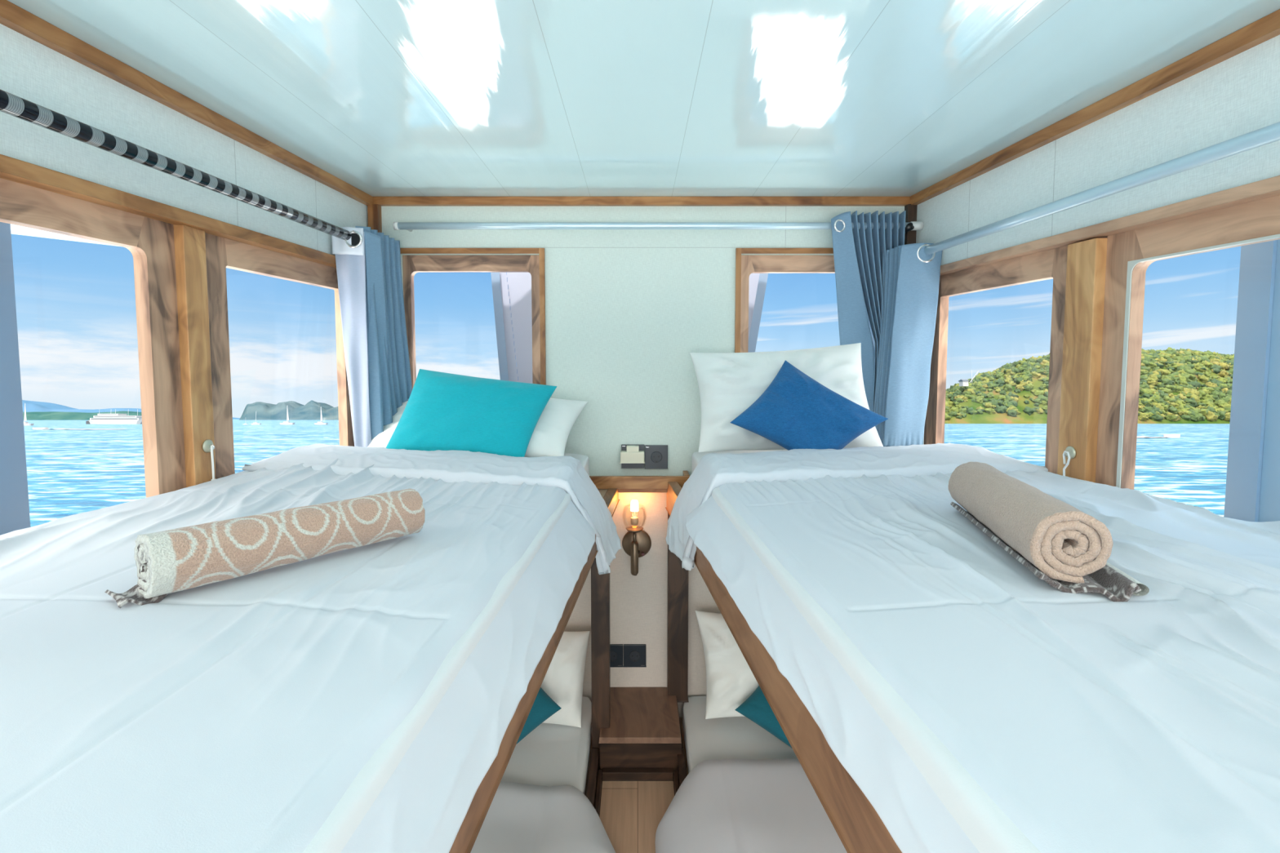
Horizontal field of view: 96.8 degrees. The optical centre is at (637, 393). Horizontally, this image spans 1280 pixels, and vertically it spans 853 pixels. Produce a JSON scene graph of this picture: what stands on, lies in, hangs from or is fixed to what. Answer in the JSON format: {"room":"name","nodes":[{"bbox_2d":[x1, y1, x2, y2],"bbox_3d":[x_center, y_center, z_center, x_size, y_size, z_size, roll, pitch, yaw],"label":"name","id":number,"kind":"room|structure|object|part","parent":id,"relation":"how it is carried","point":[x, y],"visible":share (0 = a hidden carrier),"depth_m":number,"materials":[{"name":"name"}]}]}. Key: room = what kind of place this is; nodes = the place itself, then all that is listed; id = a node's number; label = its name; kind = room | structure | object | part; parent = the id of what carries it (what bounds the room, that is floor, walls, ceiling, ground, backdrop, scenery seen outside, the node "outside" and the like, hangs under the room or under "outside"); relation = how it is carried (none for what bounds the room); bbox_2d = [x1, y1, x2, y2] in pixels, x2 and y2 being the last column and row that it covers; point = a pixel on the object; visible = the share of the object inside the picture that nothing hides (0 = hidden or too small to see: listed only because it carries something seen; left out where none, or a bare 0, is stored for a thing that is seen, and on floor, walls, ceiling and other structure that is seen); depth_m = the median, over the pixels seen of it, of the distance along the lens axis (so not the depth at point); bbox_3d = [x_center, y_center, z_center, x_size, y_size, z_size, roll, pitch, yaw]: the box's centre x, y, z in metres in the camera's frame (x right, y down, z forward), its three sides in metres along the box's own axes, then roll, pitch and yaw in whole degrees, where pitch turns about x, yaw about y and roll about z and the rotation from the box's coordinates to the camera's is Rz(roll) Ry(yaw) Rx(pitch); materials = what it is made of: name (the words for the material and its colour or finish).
{"room":"boat cabin","nodes":[
{"label":"boat cabin","id":0,"kind":"room"},
{"bbox_2d":[0,23,368,255],"bbox_3d":[-1.132,0.379,0.549,0.060,2.017,3.361,0,4,4],"label":"wall","id":1,"kind":"structure","parent":0,"point":[30,70],"depth_m":1.22,"materials":[{"name":"paint"}]},
{"bbox_2d":[0,177,186,497],"bbox_3d":[-1.116,-0.016,0.877,0.030,0.704,0.917,0,4,4],"label":"window","id":2,"kind":"structure","parent":1,"relation":"in","point":[150,242],"depth_m":1.26,"materials":[{"name":"brown wood"}]},
{"bbox_2d":[0,154,336,267],"bbox_3d":[-1.123,-0.353,0.449,0.070,0.030,3.256,0,4,4],"label":"trim","id":3,"kind":"structure","parent":1,"relation":"attached to","point":[15,170],"depth_m":1.19,"materials":[{"name":"brown wood"}]},
{"bbox_2d":[0,88,351,239],"bbox_3d":[-1.060,-0.445,0.528,0.081,0.062,2.913,0,4,4],"label":"curtain rod","id":4,"kind":"object","parent":1,"relation":"attached to","point":[12,104],"visible":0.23,"depth_m":1.14,"materials":[{"name":"black metal"}]},
{"bbox_2d":[331,226,412,447],"bbox_3d":[-0.901,-0.182,1.976,0.154,0.758,0.238,1,4,13],"label":"curtain","id":5,"kind":"object","parent":4,"relation":"hanging from","point":[369,268],"visible":0.93,"depth_m":1.90,"materials":[{"name":"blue fabric"}]},
{"bbox_2d":[0,0,373,205],"bbox_3d":[-1.093,-0.609,0.464,0.026,0.034,3.313,0,4,4],"label":"trim","id":6,"kind":"structure","parent":1,"relation":"attached to","point":[12,16],"depth_m":1.21,"materials":[{"name":"brown wood"}]},
{"bbox_2d":[173,224,216,487],"bbox_3d":[-1.074,-0.033,1.365,0.063,0.720,0.066,0,4,0],"label":"wooden post","id":7,"kind":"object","parent":1,"relation":"attached to","point":[189,242],"depth_m":1.35,"materials":[{"name":"brown wood"}]},
{"bbox_2d":[202,439,215,480],"bbox_3d":[-1.036,0.181,1.386,0.021,0.141,0.032,0,4,0],"label":"hook","id":8,"kind":"object","parent":1,"relation":"attached to","point":[208,446],"visible":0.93,"depth_m":1.38,"materials":[{"name":"white metal"}]},
{"bbox_3d":[-1.033,0.188,1.384,0.006,0.128,0.014,-3,4,-36],"label":"rod","id":9,"kind":"part","parent":8,"relation":"part of","materials":[{"name":"white metal"}]},
{"bbox_2d":[204,232,354,479],"bbox_3d":[-1.060,-0.068,1.732,0.030,0.704,0.678,0,4,4],"label":"window","id":10,"kind":"structure","parent":1,"relation":"in","point":[221,253],"depth_m":1.48,"materials":[{"name":"brown wood"}]},
{"bbox_2d":[599,746,682,852],"bbox_3d":[0.050,1.405,0.612,2.600,0.040,3.350,0,4,0],"label":"floor","id":11,"kind":"structure","parent":0,"point":[631,812],"depth_m":1.79,"materials":[{"name":"laminate"}]},
{"bbox_2d":[448,488,619,852],"bbox_3d":[-0.597,0.876,1.159,1.060,0.950,2.054,0,4,0],"label":"bunk bed","id":12,"kind":"object","parent":11,"relation":"on","point":[468,831],"visible":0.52,"depth_m":1.45,"materials":[{"name":"beige wood"}]},
{"bbox_2d":[302,453,589,852],"bbox_3d":[-0.648,0.344,1.141,0.940,0.124,2.015,0,4,0],"label":"mattress","id":13,"kind":"object","parent":12,"relation":"on","point":[343,821],"visible":0.19,"depth_m":0.57,"materials":[{"name":"white fabric"}]},
{"bbox_2d":[0,443,621,852],"bbox_3d":[-0.589,0.360,0.965,1.055,0.331,1.683,0,4,0],"label":"sheet","id":14,"kind":"object","parent":13,"relation":"on","point":[235,715],"visible":0.9,"depth_m":0.65,"materials":[{"name":"white fabric"}]},
{"bbox_2d":[104,488,425,608],"bbox_3d":[-0.546,0.225,0.897,0.084,0.094,0.426,3,4,36],"label":"towel","id":15,"kind":"object","parent":14,"relation":"on","point":[167,562],"visible":1,"depth_m":0.83,"materials":[{"name":"beige fabric"}]},
{"bbox_2d":[386,368,556,457],"bbox_3d":[-0.549,0.061,1.885,0.546,0.286,0.206,0,4,0],"label":"cushion","id":16,"kind":"object","parent":13,"relation":"on","point":[442,411],"visible":0.84,"depth_m":1.84,"materials":[{"name":"teal fabric"}]},
{"bbox_2d":[367,397,587,457],"bbox_3d":[-0.559,0.121,1.986,0.751,0.221,0.280,0,4,0],"label":"pillow","id":17,"kind":"object","parent":13,"relation":"on","point":[550,434],"visible":0.31,"depth_m":1.92,"materials":[{"name":"white fabric"}]},
{"bbox_2d":[501,696,591,794],"bbox_3d":[-0.643,1.274,1.198,0.950,0.091,2.015,0,4,0],"label":"mattress","id":18,"kind":"object","parent":12,"relation":"on","point":[550,755],"visible":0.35,"depth_m":1.87,"materials":[{"name":"white fabric"}]},
{"bbox_2d":[516,687,561,743],"bbox_3d":[-0.400,1.063,1.915,0.289,0.179,0.113,0,4,0],"label":"cushion","id":19,"kind":"object","parent":18,"relation":"on","point":[544,707],"visible":0.35,"depth_m":1.88,"materials":[{"name":"teal fabric"}]},
{"bbox_2d":[470,781,615,852],"bbox_3d":[-0.570,1.283,0.969,1.089,0.178,1.541,0,4,0],"label":"duvet","id":20,"kind":"object","parent":18,"relation":"on","point":[520,818],"visible":0.39,"depth_m":1.57,"materials":[{"name":"white fabric"}]},
{"bbox_2d":[540,631,590,728],"bbox_3d":[-0.321,1.021,2.061,0.286,0.308,0.190,0,4,0],"label":"pillow","id":21,"kind":"object","parent":18,"relation":"on","point":[563,680],"visible":0.46,"depth_m":2.02,"materials":[{"name":"white fabric"}]},
{"bbox_3d":[-0.147,1.319,1.067,0.031,0.073,1.816,0,3,0],"label":"rail","id":22,"kind":"part","parent":12,"relation":"part of","materials":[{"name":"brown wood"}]},
{"bbox_3d":[-0.129,0.851,1.981,0.068,0.900,0.066,0,3,0],"label":"post","id":23,"kind":"part","parent":12,"relation":"part of","materials":[{"name":"brown wood"}]},
{"bbox_2d":[594,769,602,816],"bbox_3d":[-0.127,1.341,1.001,0.016,0.040,1.838,0,4,0],"label":"trim","id":24,"kind":"structure","parent":11,"relation":"on","point":[599,784],"depth_m":1.82,"materials":[{"name":"brown wood"}]},
{"bbox_2d":[673,769,679,795],"bbox_3d":[0.127,1.341,1.001,0.016,0.040,1.838,0,4,0],"label":"trim","id":25,"kind":"structure","parent":11,"relation":"on","point":[676,786],"depth_m":1.87,"materials":[{"name":"brown wood"}]},
{"bbox_2d":[665,481,902,852],"bbox_3d":[0.646,0.862,1.166,1.089,0.973,2.070,0,4,0],"label":"bunk bed","id":26,"kind":"object","parent":11,"relation":"on","point":[860,828],"visible":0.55,"depth_m":0.87,"materials":[{"name":"beige wood"}]},
{"bbox_3d":[0.152,0.765,2.165,0.082,0.808,0.064,0,3,0],"label":"post","id":27,"kind":"part","parent":26,"relation":"part of","materials":[{"name":"brown wood"}]},
{"bbox_3d":[0.147,1.319,1.067,0.031,0.073,1.816,0,3,0],"label":"rail","id":28,"kind":"part","parent":26,"relation":"part of","materials":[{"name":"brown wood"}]},
{"bbox_2d":[682,696,797,773],"bbox_3d":[0.675,1.274,1.198,1.013,0.091,2.015,0,4,0],"label":"mattress","id":29,"kind":"object","parent":26,"relation":"on","point":[731,737],"visible":0.23,"depth_m":1.95,"materials":[{"name":"white fabric"}]},
{"bbox_2d":[695,610,759,719],"bbox_3d":[0.416,0.975,2.050,0.415,0.349,0.216,0,4,3],"label":"pillow","id":30,"kind":"object","parent":29,"relation":"on","point":[731,681],"visible":0.41,"depth_m":2.00,"materials":[{"name":"white fabric"}]},
{"bbox_2d":[654,759,847,852],"bbox_3d":[0.614,1.282,1.020,1.128,0.179,1.641,0,4,0],"label":"duvet","id":31,"kind":"object","parent":29,"relation":"on","point":[724,806],"visible":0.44,"depth_m":1.59,"materials":[{"name":"white fabric"}]},
{"bbox_2d":[734,685,791,748],"bbox_3d":[0.509,1.079,1.892,0.357,0.218,0.124,1,4,23],"label":"cushion","id":32,"kind":"object","parent":29,"relation":"on","point":[756,708],"visible":0.34,"depth_m":1.88,"materials":[{"name":"teal fabric"}]},
{"bbox_2d":[691,449,1040,852],"bbox_3d":[0.689,0.352,1.141,0.984,0.168,2.015,0,4,0],"label":"mattress","id":33,"kind":"object","parent":26,"relation":"on","point":[984,824],"visible":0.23,"depth_m":0.54,"materials":[{"name":"white fabric"}]},
{"bbox_2d":[689,342,883,452],"bbox_3d":[0.505,0.013,1.966,0.659,0.379,0.203,1,4,9],"label":"pillow","id":34,"kind":"object","parent":33,"relation":"on","point":[729,384],"visible":0.71,"depth_m":1.94,"materials":[{"name":"white fabric"}]},
{"bbox_2d":[729,360,888,450],"bbox_3d":[0.547,0.067,1.831,0.492,0.348,0.183,0,4,0],"label":"cushion","id":35,"kind":"object","parent":33,"relation":"on","point":[795,411],"visible":0.87,"depth_m":1.79,"materials":[{"name":"blue fabric"}]},
{"bbox_2d":[665,443,1279,852],"bbox_3d":[0.637,0.353,0.967,0.964,0.320,1.780,0,4,-5],"label":"sheet","id":36,"kind":"object","parent":33,"relation":"on","point":[1149,722],"visible":0.91,"depth_m":0.67,"materials":[{"name":"white fabric"}]},
{"bbox_2d":[947,462,1149,601],"bbox_3d":[0.663,0.208,0.966,0.138,0.115,0.435,1,4,14],"label":"towel","id":37,"kind":"object","parent":36,"relation":"on","point":[1065,547],"visible":1,"depth_m":0.80,"materials":[{"name":"beige fabric"}]},
{"bbox_2d":[381,205,904,475],"bbox_3d":[0.020,0.278,2.196,2.160,2.017,0.050,0,4,0],"label":"wall","id":38,"kind":"structure","parent":0,"point":[626,310],"depth_m":2.13,"materials":[{"name":"paint"}]},
{"bbox_2d":[367,204,382,232],"bbox_3d":[-0.971,-0.239,2.124,0.042,0.917,0.034,0,4,0],"label":"trim","id":39,"kind":"structure","parent":38,"relation":"attached to","point":[374,211],"depth_m":2.08,"materials":[{"name":"brown wood"}]},
{"bbox_2d":[400,248,546,388],"bbox_3d":[-0.626,-0.173,2.160,0.558,0.741,0.058,0,4,0],"label":"window","id":40,"kind":"structure","parent":38,"relation":"in","point":[535,265],"depth_m":2.14,"materials":[{"name":"brown wood"}]},
{"bbox_2d":[621,444,644,468],"bbox_3d":[-0.019,0.237,2.157,0.089,0.090,0.012,0,4,0],"label":"wall socket","id":41,"kind":"object","parent":38,"relation":"attached to","point":[623,446],"visible":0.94,"depth_m":2.15,"materials":[{"name":"grey plastic"}]},
{"bbox_2d":[619,445,644,463],"bbox_3d":[-0.020,0.226,2.132,0.095,0.061,0.044,0,4,0],"label":"plug adaptor","id":42,"kind":"object","parent":41,"relation":"attached to","point":[632,455],"visible":1,"depth_m":2.11,"materials":[{"name":"beige plastic"}]},
{"bbox_2d":[623,644,646,667],"bbox_3d":[-0.012,1.015,2.204,0.089,0.087,0.014,0,4,0],"label":"wall socket","id":43,"kind":"object","parent":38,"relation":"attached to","point":[634,655],"visible":1,"depth_m":2.20,"materials":[{"name":"grey plastic"}]},
{"bbox_2d":[622,499,651,575],"bbox_3d":[-0.004,0.536,2.128,0.112,0.286,0.105,0,4,0],"label":"wall lamp","id":44,"kind":"object","parent":38,"relation":"attached to","point":[636,543],"visible":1,"depth_m":2.14,"materials":[{"name":"brown metal"}]},
{"bbox_3d":[-0.012,0.616,2.127,0.029,0.127,0.029,0,3,0],"label":"stem","id":45,"kind":"part","parent":44,"relation":"part of","materials":[{"name":"brown metal"}]},
{"bbox_3d":[-0.004,0.573,2.176,0.112,0.112,0.014,0,3,0],"label":"plate","id":46,"kind":"part","parent":44,"relation":"part of","materials":[{"name":"brown metal"}]},
{"bbox_2d":[601,768,673,781],"bbox_3d":[0.000,1.291,1.929,0.244,0.028,0.028,0,4,0],"label":"trim","id":47,"kind":"structure","parent":38,"relation":"attached to","point":[608,774],"depth_m":1.92,"materials":[{"name":"brown wood"}]},
{"bbox_2d":[589,471,689,492],"bbox_3d":[-0.005,0.328,2.122,0.394,0.064,0.107,0,4,0],"label":"wall shelf","id":48,"kind":"object","parent":38,"relation":"attached to","point":[623,483],"visible":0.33,"depth_m":2.07,"materials":[{"name":"brown wood"}]},
{"bbox_2d":[598,687,681,743],"bbox_3d":[0.008,1.161,2.068,0.280,0.019,0.301,0,4,0],"label":"shelf","id":49,"kind":"object","parent":38,"relation":"attached to","point":[638,715],"depth_m":2.02,"materials":[{"name":"brown wood"}]},
{"bbox_2d":[600,701,681,775],"bbox_3d":[0.010,1.233,2.081,0.284,0.124,0.287,0,4,0],"label":"trim","id":50,"kind":"structure","parent":38,"relation":"attached to","point":[611,755],"depth_m":1.94,"materials":[{"name":"brown wood"}]},
{"bbox_2d":[373,196,910,205],"bbox_3d":[0.013,-0.712,2.100,2.009,0.030,0.024,0,4,0],"label":"trim","id":51,"kind":"structure","parent":38,"relation":"attached to","point":[381,201],"depth_m":2.09,"materials":[{"name":"brown wood"}]},
{"bbox_2d":[564,492,720,717],"bbox_3d":[0.020,0.827,2.201,2.140,0.920,0.006,0,4,0],"label":"wall panel","id":52,"kind":"object","parent":38,"relation":"attached to","point":[638,603],"depth_m":2.20,"materials":[{"name":"paint"}]},
{"bbox_2d":[609,644,623,667],"bbox_3d":[-0.101,1.015,2.204,0.089,0.087,0.014,0,4,0],"label":"wall socket","id":53,"kind":"object","parent":52,"relation":"attached to","point":[615,650],"visible":0.66,"depth_m":2.20,"materials":[{"name":"grey plastic"}]},
{"bbox_2d":[644,444,667,468],"bbox_3d":[0.070,0.239,2.156,0.089,0.090,0.014,0,4,0],"label":"wall socket","id":54,"kind":"object","parent":38,"relation":"attached to","point":[655,455],"visible":1,"depth_m":2.15,"materials":[{"name":"grey plastic"}]},
{"bbox_2d":[392,221,924,232],"bbox_3d":[0.073,-0.600,2.074,1.902,0.046,0.091,0,4,0],"label":"curtain rod","id":55,"kind":"object","parent":38,"relation":"attached to","point":[913,225],"visible":0.88,"depth_m":2.04,"materials":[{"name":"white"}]},
{"bbox_3d":[-0.870,-0.606,2.052,0.016,0.028,0.028,0,3,0],"label":"rod","id":56,"kind":"part","parent":55,"relation":"part of","materials":[{"name":"silver metal"}]},
{"bbox_3d":[0.079,-0.606,2.052,1.887,0.025,0.025,0,3,0],"label":"rod","id":57,"kind":"part","parent":55,"relation":"part of","materials":[{"name":"blue"}]},
{"bbox_2d":[831,210,906,411],"bbox_3d":[0.823,-0.218,2.062,0.268,0.865,0.080,0,4,0],"label":"curtain","id":58,"kind":"object","parent":55,"relation":"hanging from","point":[857,253],"visible":0.45,"depth_m":2.04,"materials":[{"name":"blue fabric"}]},
{"bbox_2d":[911,221,924,230],"bbox_3d":[1.004,-0.606,2.052,0.039,0.031,0.031,0,3,0],"label":"bracket","id":59,"kind":"object","parent":55,"relation":"attached to","point":[915,225],"depth_m":2.04,"materials":[{"name":"white metal"}]},
{"bbox_2d":[734,248,835,352],"bbox_3d":[0.645,-0.173,2.160,0.560,0.741,0.058,0,4,0],"label":"window","id":60,"kind":"structure","parent":38,"relation":"in","point":[745,265],"depth_m":2.14,"materials":[{"name":"brown wood"}]},
{"bbox_2d":[904,204,917,244],"bbox_3d":[1.008,-0.239,2.124,0.040,0.917,0.034,0,4,0],"label":"trim","id":61,"kind":"structure","parent":38,"relation":"attached to","point":[911,210],"depth_m":2.09,"materials":[{"name":"brown wood"}]},
{"bbox_2d":[7,0,1279,196],"bbox_3d":[0.060,-0.630,0.117,2.720,0.050,4.110,0,4,0],"label":"ceiling","id":62,"kind":"structure","parent":0,"point":[386,98],"depth_m":1.19,"materials":[{"name":"white paint"}]},
{"bbox_2d":[915,34,1279,444],"bbox_3d":[1.188,0.379,0.549,0.060,2.017,3.367,0,4,-5],"label":"wall","id":63,"kind":"structure","parent":0,"point":[1239,95],"depth_m":1.26,"materials":[{"name":"paint"}]},
{"bbox_2d":[924,245,1067,474],"bbox_3d":[1.090,-0.057,1.757,0.030,0.680,0.630,0,4,-5],"label":"window","id":64,"kind":"structure","parent":63,"relation":"in","point":[1051,264],"depth_m":1.65,"materials":[{"name":"brown wood"}]},
{"bbox_2d":[1062,446,1075,475],"bbox_3d":[1.065,0.196,1.414,0.029,0.131,0.043,0,4,0],"label":"hook","id":65,"kind":"object","parent":63,"relation":"attached to","point":[1069,452],"visible":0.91,"depth_m":1.41,"materials":[{"name":"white metal"}]},
{"bbox_3d":[1.059,0.202,1.411,0.010,0.121,0.034,1,4,14],"label":"rod","id":66,"kind":"part","parent":65,"relation":"part of","materials":[{"name":"white metal"}]},
{"bbox_2d":[1057,237,1107,483],"bbox_3d":[1.109,-0.024,1.405,0.070,0.696,0.086,0,4,0],"label":"wooden post","id":67,"kind":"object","parent":63,"relation":"attached to","point":[1086,269],"depth_m":1.38,"materials":[{"name":"brown wood"}]},
{"bbox_2d":[909,8,1279,204],"bbox_3d":[1.149,-0.609,0.464,0.026,0.034,3.318,0,4,-5],"label":"trim","id":68,"kind":"structure","parent":63,"relation":"attached to","point":[1268,27],"depth_m":1.25,"materials":[{"name":"brown wood"}]},
{"bbox_2d":[924,121,1279,254],"bbox_3d":[1.117,-0.413,0.551,0.079,0.067,2.958,0,4,-5],"label":"curtain rod","id":69,"kind":"object","parent":63,"relation":"attached to","point":[1271,133],"visible":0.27,"depth_m":1.18,"materials":[{"name":"white enamelled metal"},{"name":"black plastic"}]},
{"bbox_2d":[873,243,942,446],"bbox_3d":[0.934,-0.169,1.991,0.192,0.695,0.129,0,4,0],"label":"curtain","id":70,"kind":"object","parent":69,"relation":"hanging from","point":[910,278],"visible":0.94,"depth_m":1.94,"materials":[{"name":"blue fabric"}]},
{"bbox_2d":[939,175,1279,275],"bbox_3d":[1.181,-0.331,0.451,0.068,0.026,3.262,0,4,-5],"label":"trim","id":71,"kind":"structure","parent":63,"relation":"attached to","point":[1269,187],"depth_m":1.23,"materials":[{"name":"brown wood"}]},
{"bbox_2d":[1095,195,1279,489],"bbox_3d":[1.163,-0.004,0.893,0.032,0.680,0.949,0,4,-5],"label":"window","id":72,"kind":"structure","parent":63,"relation":"in","point":[1130,254],"depth_m":1.29,"materials":[{"name":"brown wood"}]},
{"label":"outside","id":73,"kind":"structure","parent":0,"visible":0},
{"bbox_2d":[23,419,1230,527],"bbox_3d":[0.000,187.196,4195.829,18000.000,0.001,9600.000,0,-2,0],"label":"sea","id":74,"kind":"structure","parent":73,"point":[70,472],"depth_m":61.12,"materials":[{"name":"liquid"}]},
{"bbox_2d":[23,403,33,425],"bbox_3d":[-355.579,11.997,329.791,9.750,13.000,2.925,0,-2,0],"label":"boat","id":75,"kind":"object","parent":74,"relation":"on","point":[24,419],"visible":0.63,"depth_m":329.66,"materials":[{"name":"grey"}]},
{"bbox_2d":[85,408,142,424],"bbox_3d":[-384.632,16.942,419.661,42.603,11.158,9.129,0,-3,0],"label":"ferry","id":76,"kind":"object","parent":74,"relation":"on","point":[100,419],"visible":0.93,"depth_m":415.91,"materials":[{"name":"grey"}]},
{"bbox_2d":[250,413,261,424],"bbox_3d":[-254.909,16.176,379.656,6.750,9.000,2.025,0,-3,0],"label":"boat","id":77,"kind":"object","parent":74,"relation":"on","point":[255,423],"visible":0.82,"depth_m":378.97,"materials":[{"name":"grey"}]},
{"bbox_2d":[280,408,294,424],"bbox_3d":[-234.182,14.177,379.743,9.750,13.000,2.925,0,-2,0],"label":"boat","id":78,"kind":"object","parent":74,"relation":"on","point":[286,422],"visible":0.84,"depth_m":378.79,"materials":[{"name":"grey"}]},
{"bbox_2d":[314,406,328,424],"bbox_3d":[-211.636,14.677,379.721,9.000,12.000,2.700,0,-3,0],"label":"boat","id":79,"kind":"object","parent":74,"relation":"on","point":[317,423],"visible":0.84,"depth_m":378.79,"materials":[{"name":"grey"}]},
{"bbox_2d":[1137,434,1180,437],"bbox_3d":[103.781,8.931,119.724,20.350,0.801,12.000,0,-3,0],"label":"speedboat","id":80,"kind":"object","parent":74,"relation":"on","point":[1164,435],"visible":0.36,"depth_m":119.22,"materials":[{"name":"grey"}]},
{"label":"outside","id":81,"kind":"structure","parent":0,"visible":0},
{"bbox_2d":[944,361,1232,423],"bbox_3d":[502.871,-6.868,550.824,602.679,70.376,200.000,0,-2,0],"label":"hill","id":82,"kind":"structure","parent":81,"point":[985,418],"depth_m":458.36,"materials":[{"name":"green plant"}]},
{"bbox_2d":[958,371,978,386],"bbox_3d":[291.656,-13.650,501.072,15.149,14.000,8.000,0,-2,0],"label":"house","id":83,"kind":"structure","parent":82,"relation":"on","point":[962,382],"depth_m":498.88,"materials":[{"name":"grey"}]},
{"bbox_2d":[944,346,1234,421],"bbox_3d":[439.329,-11.494,503.014,415.309,77.293,106.337,0,-2,0],"label":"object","id":84,"kind":"object","parent":82,"relation":"on","point":[1154,403],"visible":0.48,"depth_m":483.53,"materials":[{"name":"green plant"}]},
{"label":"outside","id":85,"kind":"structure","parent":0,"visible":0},
{"bbox_2d":[22,400,239,419],"bbox_3d":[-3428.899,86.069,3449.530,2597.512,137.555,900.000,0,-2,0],"label":"mountain","id":86,"kind":"structure","parent":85,"point":[30,406],"depth_m":3297.07},
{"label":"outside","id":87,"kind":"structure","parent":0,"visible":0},
{"bbox_2d":[22,411,142,420],"bbox_3d":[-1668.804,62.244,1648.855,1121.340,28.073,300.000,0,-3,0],"label":"shore","id":88,"kind":"structure","parent":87,"point":[48,415],"depth_m":1557.81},
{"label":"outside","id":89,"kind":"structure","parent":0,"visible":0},
{"bbox_2d":[10,223,119,246],"bbox_3d":[-2.275,-0.612,1.961,0.100,0.078,1.654,3,4,39],"label":"beam","id":90,"kind":"structure","parent":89,"point":[15,229],"depth_m":2.07,"materials":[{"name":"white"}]},
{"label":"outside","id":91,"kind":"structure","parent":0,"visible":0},
{"bbox_2d":[0,222,30,535],"bbox_3d":[-1.247,0.064,1.003,0.030,1.190,0.275,0,4,0],"label":"curtain","id":92,"kind":"object","parent":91,"point":[14,494],"visible":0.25,"depth_m":1.12,"materials":[{"name":"blue fabric"}]},
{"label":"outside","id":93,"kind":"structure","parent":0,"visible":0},
{"bbox_2d":[1223,240,1277,522],"bbox_3d":[1.259,0.054,1.163,0.032,1.190,0.060,0,4,0],"label":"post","id":94,"kind":"object","parent":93,"point":[1257,260],"visible":0.33,"depth_m":1.15,"materials":[{"name":"blue fabric"}]},
{"bbox_2d":[1258,239,1279,522],"bbox_3d":[1.258,0.083,0.780,0.016,1.180,0.708,0,4,0],"label":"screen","id":95,"kind":"object","parent":94,"relation":"attached to","point":[1269,501],"visible":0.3,"depth_m":1.12,"materials":[{"name":"blue fabric"}]},
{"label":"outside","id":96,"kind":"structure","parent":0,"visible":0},
{"bbox_2d":[239,400,338,420],"bbox_3d":[-945.837,51.839,1799.452,630.048,62.002,400.000,0,-2,0],"label":"island","id":97,"kind":"object","parent":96,"point":[311,411],"visible":0.56,"depth_m":1668.84,"materials":[{"name":"grey stone"}]},
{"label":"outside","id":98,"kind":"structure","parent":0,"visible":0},
{"bbox_2d":[490,271,532,383],"bbox_3d":[-0.449,-0.152,2.322,0.299,0.860,0.034,0,4,0],"label":"curtain","id":99,"kind":"object","parent":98,"point":[511,291],"visible":0.34,"depth_m":2.31,"materials":[{"name":"grey fabric"}]},
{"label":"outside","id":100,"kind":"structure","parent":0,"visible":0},
{"bbox_2d":[747,273,768,352],"bbox_3d":[0.420,-0.152,2.322,0.241,0.860,0.034,0,4,0],"label":"flap","id":101,"kind":"object","parent":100,"point":[757,282],"visible":0.07,"depth_m":2.30,"materials":[{"name":"grey fabric"}]}
]}

